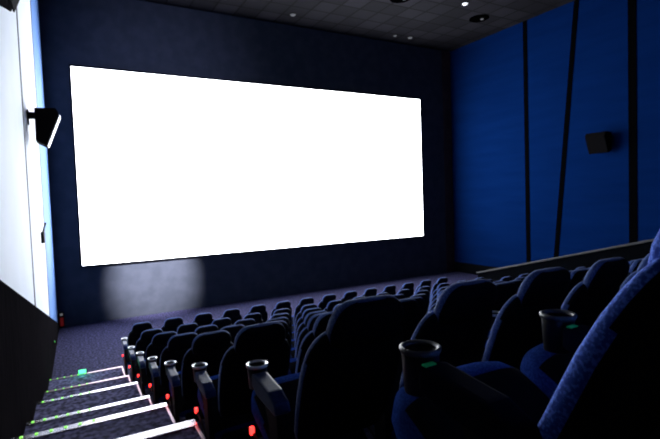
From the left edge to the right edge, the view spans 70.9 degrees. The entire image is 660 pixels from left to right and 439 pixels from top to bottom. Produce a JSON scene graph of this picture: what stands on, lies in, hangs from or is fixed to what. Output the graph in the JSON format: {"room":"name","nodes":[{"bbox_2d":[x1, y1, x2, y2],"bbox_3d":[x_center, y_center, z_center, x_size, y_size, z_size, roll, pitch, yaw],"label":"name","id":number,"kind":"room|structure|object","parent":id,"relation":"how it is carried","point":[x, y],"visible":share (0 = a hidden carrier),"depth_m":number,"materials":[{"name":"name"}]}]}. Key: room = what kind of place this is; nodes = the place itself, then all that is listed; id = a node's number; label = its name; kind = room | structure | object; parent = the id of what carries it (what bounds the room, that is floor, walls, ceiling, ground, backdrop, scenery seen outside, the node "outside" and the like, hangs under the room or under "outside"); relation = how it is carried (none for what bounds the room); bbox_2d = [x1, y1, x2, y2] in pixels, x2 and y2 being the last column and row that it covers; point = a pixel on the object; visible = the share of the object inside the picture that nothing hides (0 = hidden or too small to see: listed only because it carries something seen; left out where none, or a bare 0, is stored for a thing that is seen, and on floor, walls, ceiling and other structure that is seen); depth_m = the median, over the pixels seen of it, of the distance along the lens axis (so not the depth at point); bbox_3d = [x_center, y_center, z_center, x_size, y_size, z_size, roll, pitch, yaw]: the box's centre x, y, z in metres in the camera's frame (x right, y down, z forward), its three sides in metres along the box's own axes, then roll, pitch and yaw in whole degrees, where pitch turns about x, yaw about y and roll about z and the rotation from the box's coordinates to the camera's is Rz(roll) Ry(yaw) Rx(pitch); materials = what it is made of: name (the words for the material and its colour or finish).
{"room":"auditorium","nodes":[
{"label":"auditorium","id":0,"kind":"room"},
{"bbox_2d":[0,0,57,322],"bbox_3d":[-4.778,-1.495,7.232,0.120,8.703,10.552,-3,3,-28],"label":"wall","id":1,"kind":"structure","parent":0,"point":[16,271],"depth_m":6.28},
{"bbox_2d":[0,0,19,11],"bbox_3d":[-2.436,-1.913,3.461,0.443,0.585,0.380,-3,3,-29],"label":"wall speaker","id":2,"kind":"object","parent":1,"relation":"attached to","point":[10,5],"visible":1,"depth_m":3.55,"materials":[{"name":"black plastic"}]},
{"bbox_2d":[10,0,19,11],"bbox_3d":[-2.327,-1.875,3.523,0.196,0.495,0.350,-3,3,-29],"label":"grille","id":3,"kind":"object","parent":2,"relation":"attached to","point":[13,3],"depth_m":3.57,"materials":[{"name":"black"}]},
{"bbox_2d":[16,8,35,305],"bbox_3d":[-4.367,-2.267,6.509,0.021,7.126,0.120,-3,3,-29],"label":"trim","id":4,"kind":"structure","parent":1,"relation":"attached to","point":[16,8],"depth_m":6.55,"materials":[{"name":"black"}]},
{"bbox_2d":[0,280,59,438],"bbox_3d":[-3.255,0.803,4.703,0.150,4.425,16.553,-3,3,-28],"label":"wainscoting","id":5,"kind":"structure","parent":1,"relation":"attached to","point":[28,334],"depth_m":4.69,"materials":[{"name":"black wood"}]},
{"bbox_2d":[30,0,49,316],"bbox_3d":[-5.787,-1.944,9.161,0.021,7.908,0.100,-3,3,-29],"label":"trim","id":6,"kind":"structure","parent":1,"relation":"attached to","point":[30,0],"depth_m":9.18,"materials":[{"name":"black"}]},
{"bbox_2d":[41,223,45,242],"bbox_3d":[-5.221,0.243,8.455,0.088,0.368,0.221,-3,3,-29],"label":"wall speaker","id":7,"kind":"object","parent":1,"relation":"attached to","point":[42,232],"visible":0.99,"depth_m":8.36,"materials":[{"name":"black plastic"}]},
{"bbox_2d":[27,108,60,147],"bbox_3d":[-4.470,-1.430,7.263,0.443,0.585,0.380,-3,3,-29],"label":"wall speaker","id":8,"kind":"object","parent":1,"relation":"attached to","point":[47,120],"visible":1,"depth_m":7.11,"materials":[{"name":"black plastic"}]},
{"bbox_2d":[47,114,60,147],"bbox_3d":[-4.361,-1.392,7.325,0.196,0.495,0.350,-3,3,-29],"label":"grille","id":9,"kind":"object","parent":8,"relation":"attached to","point":[53,120],"depth_m":7.15,"materials":[{"name":"grey"}]},
{"bbox_2d":[48,368,123,390],"bbox_3d":[-4.098,2.839,7.734,1.286,0.150,1.200,-3,3,-29],"label":"floor","id":10,"kind":"structure","parent":0,"point":[113,373],"depth_m":8.01,"materials":[{"name":"carpet"}]},
{"bbox_2d":[50,366,125,380],"bbox_3d":[-4.050,2.768,7.771,1.153,0.055,1.200,-3,3,-29],"label":"stair nosing","id":11,"kind":"structure","parent":10,"relation":"attached to","point":[119,366],"depth_m":8.24,"materials":[{"name":"grey"}]},
{"bbox_2d":[43,376,131,400],"bbox_3d":[-3.516,2.758,6.682,1.286,0.365,1.200,-3,3,-29],"label":"floor","id":12,"kind":"structure","parent":0,"point":[121,381],"depth_m":7.03,"materials":[{"name":"carpet"}]},
{"bbox_2d":[45,375,130,392],"bbox_3d":[-3.475,2.580,6.713,1.160,0.055,1.200,-3,3,-29],"label":"stair nosing","id":13,"kind":"structure","parent":12,"relation":"attached to","point":[126,375],"depth_m":7.19,"materials":[{"name":"grey"}]},
{"bbox_2d":[33,384,142,420],"bbox_3d":[-2.935,2.641,5.629,1.286,0.652,1.200,-3,3,-29],"label":"floor","id":14,"kind":"structure","parent":0,"point":[55,408],"depth_m":5.87,"materials":[{"name":"carpet"}]},
{"bbox_2d":[38,382,142,404],"bbox_3d":[-2.905,2.320,5.649,1.174,0.055,1.200,-3,3,-29],"label":"stair nosing","id":15,"kind":"structure","parent":14,"relation":"attached to","point":[133,383],"depth_m":6.11,"materials":[{"name":"grey"}]},
{"bbox_2d":[24,399,152,434],"bbox_3d":[-2.354,2.547,4.577,1.286,0.892,1.200,-3,3,-29],"label":"floor","id":16,"kind":"structure","parent":0,"point":[43,426],"depth_m":4.92,"materials":[{"name":"carpet"}]},
{"bbox_2d":[27,395,152,425],"bbox_3d":[-2.334,2.106,4.588,1.189,0.055,1.200,-3,3,-29],"label":"stair nosing","id":17,"kind":"structure","parent":16,"relation":"attached to","point":[148,396],"depth_m":5.05,"materials":[{"name":"grey"}]},
{"bbox_2d":[34,407,172,438],"bbox_3d":[-1.774,2.392,3.522,1.286,1.255,1.200,-3,3,-29],"label":"floor","id":18,"kind":"structure","parent":0,"point":[157,418],"depth_m":3.89,"materials":[{"name":"carpet"}]},
{"bbox_2d":[11,403,175,438],"bbox_3d":[-1.767,1.771,3.522,1.203,0.055,1.200,-3,3,-29],"label":"stair nosing","id":19,"kind":"structure","parent":18,"relation":"attached to","point":[162,405],"depth_m":3.99,"materials":[{"name":"grey"}]},
{"bbox_2d":[122,364,131,375],"bbox_3d":[1.664,2.525,11.466,12.400,0.050,1.200,-3,3,-29],"label":"floor","id":20,"kind":"structure","parent":0,"point":[123,365],"depth_m":8.74,"materials":[{"name":"carpet"}]},
{"bbox_2d":[121,322,153,374],"bbox_3d":[-3.501,2.306,8.482,0.541,1.008,0.845,-3,3,-29],"label":"seat","id":21,"kind":"object","parent":20,"relation":"on","point":[134,335],"visible":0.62,"depth_m":8.19,"materials":[{"name":"blue fabric"}]},
{"bbox_2d":[126,344,130,364],"bbox_3d":[-3.573,2.476,8.651,0.472,0.306,0.484,-3,3,-29],"label":"seat cushion","id":22,"kind":"object","parent":21,"relation":"on","point":[128,361],"depth_m":8.39,"materials":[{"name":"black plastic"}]},
{"bbox_2d":[161,317,184,331],"bbox_3d":[-3.030,2.278,8.745,0.541,1.008,0.845,-3,3,-29],"label":"seat","id":23,"kind":"object","parent":20,"relation":"on","point":[170,324],"visible":0.26,"depth_m":8.40,"materials":[{"name":"blue fabric"}]},
{"bbox_2d":[192,313,213,326],"bbox_3d":[-2.559,2.250,9.008,0.541,1.008,0.845,-3,3,-29],"label":"seat","id":24,"kind":"object","parent":20,"relation":"on","point":[203,319],"visible":0.22,"depth_m":8.67,"materials":[{"name":"blue fabric"}]},
{"bbox_2d":[221,308,241,324],"bbox_3d":[-2.088,2.222,9.270,0.541,1.008,0.845,-3,3,-29],"label":"seat","id":25,"kind":"object","parent":20,"relation":"on","point":[234,315],"visible":0.33,"depth_m":8.94,"materials":[{"name":"blue fabric"}]},
{"bbox_2d":[247,304,267,322],"bbox_3d":[-1.618,2.194,9.533,0.541,1.008,0.845,-3,3,-29],"label":"seat","id":26,"kind":"object","parent":20,"relation":"on","point":[261,309],"visible":0.25,"depth_m":9.21,"materials":[{"name":"blue fabric"}]},
{"bbox_2d":[270,301,291,316],"bbox_3d":[-1.147,2.166,9.796,0.541,1.008,0.845,-3,3,-29],"label":"seat","id":27,"kind":"object","parent":20,"relation":"on","point":[283,304],"visible":0.27,"depth_m":9.44,"materials":[{"name":"blue fabric"}]},
{"bbox_2d":[292,297,313,324],"bbox_3d":[-0.676,2.138,10.059,0.541,1.008,0.845,-3,3,-29],"label":"seat","id":28,"kind":"object","parent":20,"relation":"on","point":[305,301],"visible":0.19,"depth_m":9.71,"materials":[{"name":"blue fabric"}]},
{"bbox_2d":[318,294,335,309],"bbox_3d":[-0.205,2.110,10.322,0.541,1.008,0.845,-3,3,-29],"label":"seat","id":29,"kind":"object","parent":20,"relation":"on","point":[326,299],"visible":0.29,"depth_m":9.97,"materials":[{"name":"blue fabric"}]},
{"bbox_2d":[341,291,356,302],"bbox_3d":[0.266,2.082,10.584,0.541,1.008,0.845,-3,3,-29],"label":"seat","id":30,"kind":"object","parent":20,"relation":"on","point":[349,295],"visible":0.26,"depth_m":10.22,"materials":[{"name":"blue fabric"}]},
{"bbox_2d":[362,288,376,296],"bbox_3d":[0.737,2.054,10.847,0.541,1.008,0.845,-3,3,-29],"label":"seat","id":31,"kind":"object","parent":20,"relation":"on","point":[369,292],"visible":0.24,"depth_m":10.49,"materials":[{"name":"blue fabric"}]},
{"bbox_2d":[381,285,395,294],"bbox_3d":[1.208,2.026,11.110,0.541,1.008,0.845,-3,3,-29],"label":"seat","id":32,"kind":"object","parent":20,"relation":"on","point":[390,289],"visible":0.24,"depth_m":10.76,"materials":[{"name":"blue fabric"}]},
{"bbox_2d":[399,282,413,296],"bbox_3d":[1.679,1.999,11.373,0.541,1.008,0.845,-3,3,-29],"label":"seat","id":33,"kind":"object","parent":20,"relation":"on","point":[410,285],"visible":0.27,"depth_m":11.03,"materials":[{"name":"blue fabric"}]},
{"bbox_2d":[415,280,430,292],"bbox_3d":[2.150,1.971,11.636,0.541,1.008,0.845,-3,3,-29],"label":"seat","id":34,"kind":"object","parent":20,"relation":"on","point":[424,282],"visible":0.24,"depth_m":11.27,"materials":[{"name":"blue fabric"}]},
{"bbox_2d":[429,277,447,301],"bbox_3d":[2.666,1.940,11.924,0.645,1.008,0.843,-3,3,-29],"label":"seat","id":35,"kind":"object","parent":20,"relation":"on","point":[443,279],"visible":0.32,"depth_m":11.55,"materials":[{"name":"blue fabric"}]},
{"bbox_2d":[130,376,139,384],"bbox_3d":[2.247,2.474,10.415,12.400,0.205,1.200,-3,3,-29],"label":"floor","id":36,"kind":"structure","parent":0,"point":[136,379],"depth_m":7.72,"materials":[{"name":"carpet"}]},
{"bbox_2d":[128,328,162,382],"bbox_3d":[-2.921,2.177,7.428,0.541,1.008,0.845,-3,3,-29],"label":"seat","id":37,"kind":"object","parent":36,"relation":"on","point":[146,336],"visible":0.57,"depth_m":7.13,"materials":[{"name":"blue fabric"}]},
{"bbox_2d":[134,357,139,377],"bbox_3d":[-2.993,2.347,7.597,0.472,0.306,0.484,-3,3,-29],"label":"seat cushion","id":38,"kind":"object","parent":37,"relation":"on","point":[136,370],"depth_m":7.36,"materials":[{"name":"black plastic"}]},
{"bbox_2d":[176,323,197,333],"bbox_3d":[-2.450,2.149,7.691,0.541,1.008,0.845,-3,3,-29],"label":"seat","id":39,"kind":"object","parent":36,"relation":"on","point":[190,327],"visible":0.15,"depth_m":7.32,"materials":[{"name":"blue fabric"}]},
{"bbox_2d":[211,318,231,329],"bbox_3d":[-1.979,2.121,7.954,0.541,1.008,0.845,-3,3,-29],"label":"seat","id":40,"kind":"object","parent":36,"relation":"on","point":[222,322],"visible":0.17,"depth_m":7.60,"materials":[{"name":"blue fabric"}]},
{"bbox_2d":[243,313,263,323],"bbox_3d":[-1.508,2.094,8.216,0.541,1.008,0.845,-3,3,-29],"label":"seat","id":41,"kind":"object","parent":36,"relation":"on","point":[257,317],"visible":0.16,"depth_m":7.88,"materials":[{"name":"blue fabric"}]},
{"bbox_2d":[273,308,291,322],"bbox_3d":[-1.037,2.066,8.479,0.541,1.008,0.845,-3,3,-29],"label":"seat","id":42,"kind":"object","parent":36,"relation":"on","point":[284,310],"visible":0.09,"depth_m":8.13,"materials":[{"name":"blue fabric"}]},
{"bbox_2d":[292,304,317,331],"bbox_3d":[-0.566,2.038,8.742,0.541,1.008,0.845,-3,3,-29],"label":"seat","id":43,"kind":"object","parent":36,"relation":"on","point":[309,306],"visible":0.22,"depth_m":8.38,"materials":[{"name":"blue fabric"}]},
{"bbox_2d":[324,300,342,311],"bbox_3d":[-0.095,2.010,9.005,0.541,1.008,0.845,-3,3,-29],"label":"seat","id":44,"kind":"object","parent":36,"relation":"on","point":[330,306],"visible":0.14,"depth_m":8.63,"materials":[{"name":"blue fabric"}]},
{"bbox_2d":[397,289,410,298],"bbox_3d":[1.317,1.926,9.793,0.541,1.008,0.845,-3,3,-29],"label":"seat","id":45,"kind":"object","parent":36,"relation":"on","point":[406,292],"visible":0.23,"depth_m":9.45,"materials":[{"name":"blue fabric"}]},
{"bbox_2d":[428,283,449,307],"bbox_3d":[2.259,1.870,10.319,0.541,1.008,0.845,-3,3,-29],"label":"seat","id":46,"kind":"object","parent":36,"relation":"on","point":[442,284],"visible":0.16,"depth_m":9.96,"materials":[{"name":"blue fabric"}]},
{"bbox_2d":[139,385,153,395],"bbox_3d":[2.828,2.381,9.363,12.400,0.442,1.200,-3,3,-29],"label":"floor","id":47,"kind":"structure","parent":0,"point":[147,391],"depth_m":6.61,"materials":[{"name":"carpet"}]},
{"bbox_2d":[136,331,177,395],"bbox_3d":[-2.343,1.966,6.371,0.541,1.008,0.845,-3,3,-29],"label":"seat","id":48,"kind":"object","parent":47,"relation":"on","point":[159,342],"visible":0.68,"depth_m":6.09,"materials":[{"name":"blue fabric"}]},
{"bbox_2d":[144,360,152,388],"bbox_3d":[-2.415,2.136,6.540,0.472,0.306,0.484,-3,3,-29],"label":"seat cushion","id":49,"kind":"object","parent":48,"relation":"on","point":[147,381],"depth_m":6.30,"materials":[{"name":"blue fabric"}]},
{"bbox_2d":[194,325,218,334],"bbox_3d":[-1.872,1.938,6.633,0.541,1.008,0.845,-3,3,-29],"label":"seat","id":50,"kind":"object","parent":47,"relation":"on","point":[208,328],"visible":0.08,"depth_m":6.27,"materials":[{"name":"blue fabric"}]},
{"bbox_2d":[234,318,255,326],"bbox_3d":[-1.401,1.911,6.896,0.541,1.008,0.845,-3,3,-29],"label":"seat","id":51,"kind":"object","parent":47,"relation":"on","point":[246,322],"visible":0.1,"depth_m":6.54,"materials":[{"name":"blue fabric"}]},
{"bbox_2d":[270,313,291,329],"bbox_3d":[-0.930,1.883,7.159,0.541,1.008,0.845,-3,3,-29],"label":"seat","id":52,"kind":"object","parent":47,"relation":"on","point":[286,315],"visible":0.15,"depth_m":6.82,"materials":[{"name":"blue fabric"}]},
{"bbox_2d":[292,308,320,338],"bbox_3d":[-0.460,1.855,7.422,0.541,1.008,0.845,-3,3,-29],"label":"seat","id":53,"kind":"object","parent":47,"relation":"on","point":[301,320],"visible":0.17,"depth_m":7.06,"materials":[{"name":"blue fabric"}]},
{"bbox_2d":[414,290,429,311],"bbox_3d":[1.424,1.743,8.473,0.541,1.008,0.845,-3,3,-29],"label":"seat","id":54,"kind":"object","parent":47,"relation":"on","point":[426,292],"visible":0.12,"depth_m":8.14,"materials":[{"name":"blue fabric"}]},
{"bbox_2d":[426,286,447,314],"bbox_3d":[1.895,1.715,8.736,0.541,1.008,0.845,-3,3,-29],"label":"seat","id":55,"kind":"object","parent":47,"relation":"on","point":[441,288],"visible":0.07,"depth_m":8.37,"materials":[{"name":"blue fabric"}]},
{"bbox_2d":[150,396,172,407],"bbox_3d":[3.409,2.272,8.310,12.400,0.712,1.200,-3,3,-29],"label":"floor","id":56,"kind":"structure","parent":0,"point":[151,397],"depth_m":5.65,"materials":[{"name":"carpet"}]},
{"bbox_2d":[148,332,197,404],"bbox_3d":[-1.767,1.723,5.312,0.541,1.008,0.845,-3,3,-29],"label":"seat","id":57,"kind":"object","parent":56,"relation":"on","point":[178,345],"visible":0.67,"depth_m":5.04,"materials":[{"name":"blue fabric"}]},
{"bbox_2d":[152,366,171,400],"bbox_3d":[-1.839,1.893,5.481,0.472,0.306,0.484,-3,3,-29],"label":"seat cushion","id":58,"kind":"object","parent":57,"relation":"on","point":[158,390],"depth_m":5.22,"materials":[{"name":"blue fabric"}]},
{"bbox_2d":[220,324,244,343],"bbox_3d":[-1.296,1.695,5.575,0.541,1.008,0.845,-3,3,-29],"label":"seat","id":59,"kind":"object","parent":56,"relation":"on","point":[233,330],"visible":0.11,"depth_m":5.22,"materials":[{"name":"blue fabric"}]},
{"bbox_2d":[265,317,291,339],"bbox_3d":[-0.825,1.667,5.837,0.541,1.008,0.845,-3,3,-29],"label":"seat","id":60,"kind":"object","parent":56,"relation":"on","point":[285,319],"visible":0.12,"depth_m":5.53,"materials":[{"name":"blue fabric"}]},
{"bbox_2d":[291,310,326,347],"bbox_3d":[-0.354,1.639,6.100,0.541,1.008,0.845,-3,3,-29],"label":"seat","id":61,"kind":"object","parent":56,"relation":"on","point":[303,325],"visible":0.1,"depth_m":5.74,"materials":[{"name":"blue fabric"}]},
{"bbox_2d":[410,294,427,316],"bbox_3d":[1.059,1.555,6.889,0.541,1.008,0.845,-3,3,-29],"label":"seat","id":62,"kind":"object","parent":56,"relation":"on","point":[424,296],"visible":0.13,"depth_m":6.58,"materials":[{"name":"blue fabric"}]},
{"bbox_2d":[150,427,200,438],"bbox_3d":[-1.194,2.253,2.467,1.286,1.585,1.200,-3,3,-29],"label":"floor","id":63,"kind":"structure","parent":0,"point":[190,433],"depth_m":3.06,"materials":[{"name":"carpet"}]},
{"bbox_2d":[118,419,205,438],"bbox_3d":[-1.199,1.468,2.457,1.218,0.055,1.200,-3,3,-29],"label":"stair nosing","id":64,"kind":"structure","parent":63,"relation":"attached to","point":[191,423],"depth_m":3.10,"materials":[{"name":"grey"}]},
{"bbox_2d":[169,407,204,422],"bbox_3d":[3.990,2.147,7.257,12.400,1.015,1.200,-3,3,-29],"label":"floor","id":65,"kind":"structure","parent":0,"point":[182,419],"depth_m":4.51,"materials":[{"name":"carpet"}]},
{"bbox_2d":[164,330,233,422],"bbox_3d":[-1.191,1.447,4.252,0.541,1.008,0.845,-3,3,-29],"label":"seat","id":66,"kind":"object","parent":65,"relation":"on","point":[210,348],"visible":0.7,"depth_m":4.01,"materials":[{"name":"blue fabric"}]},
{"bbox_2d":[169,371,200,416],"bbox_3d":[-1.263,1.617,4.420,0.472,0.306,0.484,-3,3,-29],"label":"seat cushion","id":67,"kind":"object","parent":66,"relation":"on","point":[185,408],"depth_m":4.18,"materials":[{"name":"blue fabric"}]},
{"bbox_2d":[272,320,291,350],"bbox_3d":[-0.720,1.419,4.514,0.541,1.008,0.845,-3,3,-29],"label":"seat","id":68,"kind":"object","parent":65,"relation":"on","point":[288,337],"visible":0.09,"depth_m":4.25,"materials":[{"name":"blue fabric"}]},
{"bbox_2d":[290,312,325,358],"bbox_3d":[-0.249,1.391,4.777,0.541,1.008,0.845,-3,3,-29],"label":"seat","id":69,"kind":"object","parent":65,"relation":"on","point":[294,351],"visible":0.13,"depth_m":4.41,"materials":[{"name":"blue fabric"}]},
{"bbox_2d":[290,347,295,357],"bbox_3d":[-0.321,1.561,4.946,0.472,0.306,0.484,-3,3,-29],"label":"seat cushion","id":70,"kind":"object","parent":69,"relation":"on","point":[293,350],"depth_m":4.98,"materials":[{"name":"blue fabric"}]},
{"bbox_2d":[407,297,424,323],"bbox_3d":[0.692,1.335,5.303,0.541,1.008,0.845,-3,3,-29],"label":"seat","id":71,"kind":"object","parent":65,"relation":"on","point":[420,300],"visible":0.12,"depth_m":5.01,"materials":[{"name":"blue fabric"}]},
{"bbox_2d":[511,280,522,293],"bbox_3d":[2.105,1.251,6.091,0.541,1.008,0.845,-3,3,-29],"label":"seat","id":72,"kind":"object","parent":65,"relation":"on","point":[518,283],"visible":0.09,"depth_m":5.74,"materials":[{"name":"blue fabric"}]},
{"bbox_2d":[197,421,263,438],"bbox_3d":[4.570,2.006,6.202,12.400,1.350,1.200,-3,3,-29],"label":"floor","id":73,"kind":"structure","parent":0,"point":[198,423],"depth_m":3.65,"materials":[{"name":"carpet"}]},
{"bbox_2d":[192,321,290,438],"bbox_3d":[-0.617,1.138,3.190,0.541,1.008,0.845,-3,3,-29],"label":"seat","id":74,"kind":"object","parent":73,"relation":"on","point":[224,398],"visible":0.85,"depth_m":2.98,"materials":[{"name":"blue fabric"}]},
{"bbox_2d":[197,374,256,438],"bbox_3d":[-0.689,1.308,3.359,0.472,0.306,0.484,-3,3,-29],"label":"seat cushion","id":75,"kind":"object","parent":74,"relation":"on","point":[222,426],"depth_m":3.15,"materials":[{"name":"blue fabric"}]},
{"bbox_2d":[288,311,333,374],"bbox_3d":[-0.146,1.110,3.453,0.541,1.008,0.845,-3,3,-29],"label":"seat","id":76,"kind":"object","parent":73,"relation":"on","point":[321,323],"visible":0.09,"depth_m":3.09,"materials":[{"name":"blue fabric"}]},
{"bbox_2d":[289,358,296,373],"bbox_3d":[-0.218,1.280,3.622,0.472,0.306,0.484,-3,3,-29],"label":"seat cushion","id":77,"kind":"object","parent":76,"relation":"on","point":[292,366],"depth_m":3.65,"materials":[{"name":"blue fabric"}]},
{"bbox_2d":[400,298,418,341],"bbox_3d":[0.325,1.082,3.715,0.541,1.008,0.845,-3,3,-29],"label":"seat","id":78,"kind":"object","parent":73,"relation":"on","point":[409,323],"visible":0.16,"depth_m":3.43,"materials":[{"name":"blue fabric"}]},
{"bbox_2d":[492,281,516,310],"bbox_3d":[1.267,1.026,4.241,0.541,1.008,0.845,-3,3,-29],"label":"seat","id":79,"kind":"object","parent":73,"relation":"on","point":[506,290],"visible":0.2,"depth_m":3.90,"materials":[{"name":"blue fabric"}]},
{"bbox_2d":[562,268,588,303],"bbox_3d":[2.208,0.971,4.766,0.541,1.008,0.845,-3,3,-29],"label":"seat","id":80,"kind":"object","parent":73,"relation":"on","point":[577,276],"visible":0.09,"depth_m":4.38,"materials":[{"name":"blue fabric"}]},
{"bbox_2d":[621,258,643,284],"bbox_3d":[3.150,0.915,5.292,0.541,1.008,0.845,-3,3,-29],"label":"seat","id":81,"kind":"object","parent":73,"relation":"on","point":[636,263],"visible":0.11,"depth_m":4.90,"materials":[{"name":"blue fabric"}]},
{"bbox_2d":[38,0,446,326],"bbox_3d":[-1.366,-1.921,15.292,14.700,8.800,0.200,-3,3,-29],"label":"wall","id":82,"kind":"structure","parent":0,"point":[136,35],"depth_m":14.04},
{"bbox_2d":[59,312,64,326],"bbox_3d":[-7.007,2.611,12.105,0.110,0.380,0.050,-3,3,-29],"label":"fire extinguisher","id":83,"kind":"object","parent":82,"relation":"attached to","point":[61,314],"visible":1,"depth_m":12.09,"materials":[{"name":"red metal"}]},
{"bbox_2d":[69,64,424,267],"bbox_3d":[-1.571,-1.682,15.028,11.770,5.310,0.070,-3,3,-29],"label":"projection screen","id":84,"kind":"object","parent":82,"relation":"attached to","point":[168,166],"visible":1,"depth_m":14.21,"materials":[{"name":"white fabric"}]},
{"bbox_2d":[442,50,454,271],"bbox_3d":[4.736,-2.277,18.559,0.400,8.800,0.040,-3,3,-29],"label":"trim","id":85,"kind":"structure","parent":82,"relation":"attached to","point":[446,84],"depth_m":18.53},
{"bbox_2d":[52,271,477,378],"bbox_3d":[2.828,2.711,8.269,14.700,0.120,16.750,-3,3,-29],"label":"floor","id":86,"kind":"structure","parent":0,"point":[96,346],"depth_m":12.15,"materials":[{"name":"carpet"}]},
{"bbox_2d":[140,0,573,51],"bbox_3d":[2.520,-6.195,7.875,14.700,0.120,16.750,-3,3,-29],"label":"ceiling","id":87,"kind":"structure","parent":0,"point":[445,25],"depth_m":14.52,"materials":[{"name":"tile"}]},
{"bbox_2d":[469,14,488,21],"bbox_3d":[4.834,-6.514,15.036,0.620,0.035,0.620,-3,3,-29],"label":"recessed light","id":88,"kind":"object","parent":87,"relation":"in","point":[478,18],"visible":1,"depth_m":15.03,"materials":[{"name":"black metal"}]},
{"bbox_2d":[363,425,374,438],"bbox_3d":[5.150,1.849,5.147,12.400,1.718,1.200,-3,3,-29],"label":"floor","id":89,"kind":"structure","parent":0,"point":[367,432],"depth_m":2.75,"materials":[{"name":"carpet"}]},
{"bbox_2d":[246,295,402,438],"bbox_3d":[-0.044,0.797,2.127,0.541,1.008,0.845,-3,3,-29],"label":"seat","id":90,"kind":"object","parent":89,"relation":"on","point":[343,386],"visible":1,"depth_m":1.90,"materials":[{"name":"blue fabric"}]},
{"bbox_2d":[251,372,366,438],"bbox_3d":[-0.116,0.967,2.296,0.472,0.306,0.484,-3,3,-29],"label":"seat cushion","id":91,"kind":"object","parent":90,"relation":"on","point":[288,383],"depth_m":2.22,"materials":[{"name":"blue fabric"}]},
{"bbox_2d":[367,279,497,438],"bbox_3d":[0.427,0.769,2.389,0.541,1.008,0.845,-3,3,-29],"label":"seat","id":92,"kind":"object","parent":89,"relation":"on","point":[460,320],"visible":0.39,"depth_m":2.09,"materials":[{"name":"blue fabric"}]},
{"bbox_2d":[373,355,402,438],"bbox_3d":[0.355,0.939,2.558,0.472,0.306,0.484,-3,3,-29],"label":"seat cushion","id":93,"kind":"object","parent":92,"relation":"on","point":[395,388],"depth_m":2.46,"materials":[{"name":"blue fabric"}]},
{"bbox_2d":[479,267,570,369],"bbox_3d":[0.898,0.741,2.652,0.541,1.008,0.845,-3,3,-29],"label":"seat","id":94,"kind":"object","parent":89,"relation":"on","point":[516,329],"visible":0.29,"depth_m":2.34,"materials":[{"name":"blue fabric"}]},
{"bbox_2d":[485,257,629,347],"bbox_3d":[1.369,0.713,2.915,0.541,1.008,0.845,-3,3,-29],"label":"seat","id":95,"kind":"object","parent":89,"relation":"on","point":[589,298],"visible":0.35,"depth_m":2.57,"materials":[{"name":"blue fabric"}]},
{"bbox_2d":[620,253,649,289],"bbox_3d":[1.840,0.685,3.178,0.541,1.008,0.845,-3,3,-29],"label":"seat","id":96,"kind":"object","parent":89,"relation":"on","point":[644,262],"visible":0.05,"depth_m":2.81,"materials":[{"name":"blue fabric"}]},
{"bbox_2d":[450,0,659,267],"bbox_3d":[9.038,-2.314,11.504,0.200,8.400,16.550,-3,3,-29],"label":"wall","id":97,"kind":"structure","parent":0,"point":[486,74],"depth_m":14.69,"materials":[{"name":"blue fabric"}]},
{"bbox_2d":[455,262,497,274],"bbox_3d":[9.186,2.079,11.696,0.210,0.400,16.550,-3,3,-29],"label":"baseboard","id":98,"kind":"structure","parent":97,"relation":"attached to","point":[468,268],"depth_m":18.10,"materials":[{"name":"black"}]},
{"bbox_2d":[523,20,530,262],"bbox_3d":[6.621,-2.422,15.599,0.020,8.380,0.150,-3,3,-29],"label":"trim","id":99,"kind":"structure","parent":97,"relation":"attached to","point":[525,64],"depth_m":15.58,"materials":[{"name":"black metal"}]},
{"bbox_2d":[554,0,578,256],"bbox_3d":[7.299,-2.392,14.386,0.020,8.380,0.990,-3,3,-29],"label":"trim","id":100,"kind":"structure","parent":97,"relation":"attached to","point":[576,2],"depth_m":14.31,"materials":[{"name":"black metal"}]},
{"bbox_2d":[585,131,611,153],"bbox_3d":[7.697,-2.187,13.261,0.443,0.585,0.580,-3,3,-29],"label":"wall speaker","id":101,"kind":"object","parent":97,"relation":"attached to","point":[598,142],"visible":1,"depth_m":13.12,"materials":[{"name":"black plastic"}]},
{"bbox_2d":[628,0,636,242],"bbox_3d":[8.266,-2.349,12.658,0.020,8.380,0.210,-3,3,-29],"label":"trim","id":102,"kind":"structure","parent":97,"relation":"attached to","point":[632,60],"depth_m":12.63,"materials":[{"name":"black"}]},
{"bbox_2d":[478,241,652,281],"bbox_3d":[5.453,1.049,8.504,0.120,2.998,7.070,-3,3,-29],"label":"wall","id":103,"kind":"structure","parent":0,"point":[637,251],"depth_m":9.28,"materials":[{"name":"black"}]},
{"bbox_2d":[476,239,653,273],"bbox_3d":[5.428,0.470,8.488,0.180,1.915,7.090,-3,3,-29],"label":"handrail","id":104,"kind":"object","parent":103,"relation":"on","point":[650,240],"visible":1,"depth_m":9.30,"materials":[{"name":"grey metal"}]},
{"bbox_3d":[6.396,1.704,2.897,12.400,2.118,3.937,-3,3,-29],"label":"floor","id":105,"kind":"structure","parent":0,"visible":0},
{"bbox_2d":[391,230,659,438],"bbox_3d":[0.513,0.423,1.089,0.540,1.008,0.783,-3,3,-29],"label":"seat","id":106,"kind":"object","parent":105,"relation":"on","point":[609,388],"visible":1,"depth_m":0.88,"materials":[{"name":"blue fabric"}]},
{"bbox_2d":[391,361,549,438],"bbox_3d":[0.456,0.593,1.231,0.472,0.306,0.484,-3,3,-29],"label":"seat cushion","id":107,"kind":"object","parent":106,"relation":"on","point":[413,417],"depth_m":1.25,"materials":[{"name":"blue fabric"}]},
{"bbox_2d":[520,309,659,438],"bbox_3d":[0.984,0.395,1.352,0.540,1.008,0.783,-3,3,-29],"label":"seat","id":108,"kind":"object","parent":105,"relation":"on","point":[545,364],"visible":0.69,"depth_m":1.43,"materials":[{"name":"blue fabric"}]},
{"bbox_2d":[520,343,573,399],"bbox_3d":[0.927,0.565,1.494,0.472,0.306,0.484,-3,3,-29],"label":"seat cushion","id":109,"kind":"object","parent":108,"relation":"on","point":[546,369],"depth_m":1.48,"materials":[{"name":"blue fabric"}]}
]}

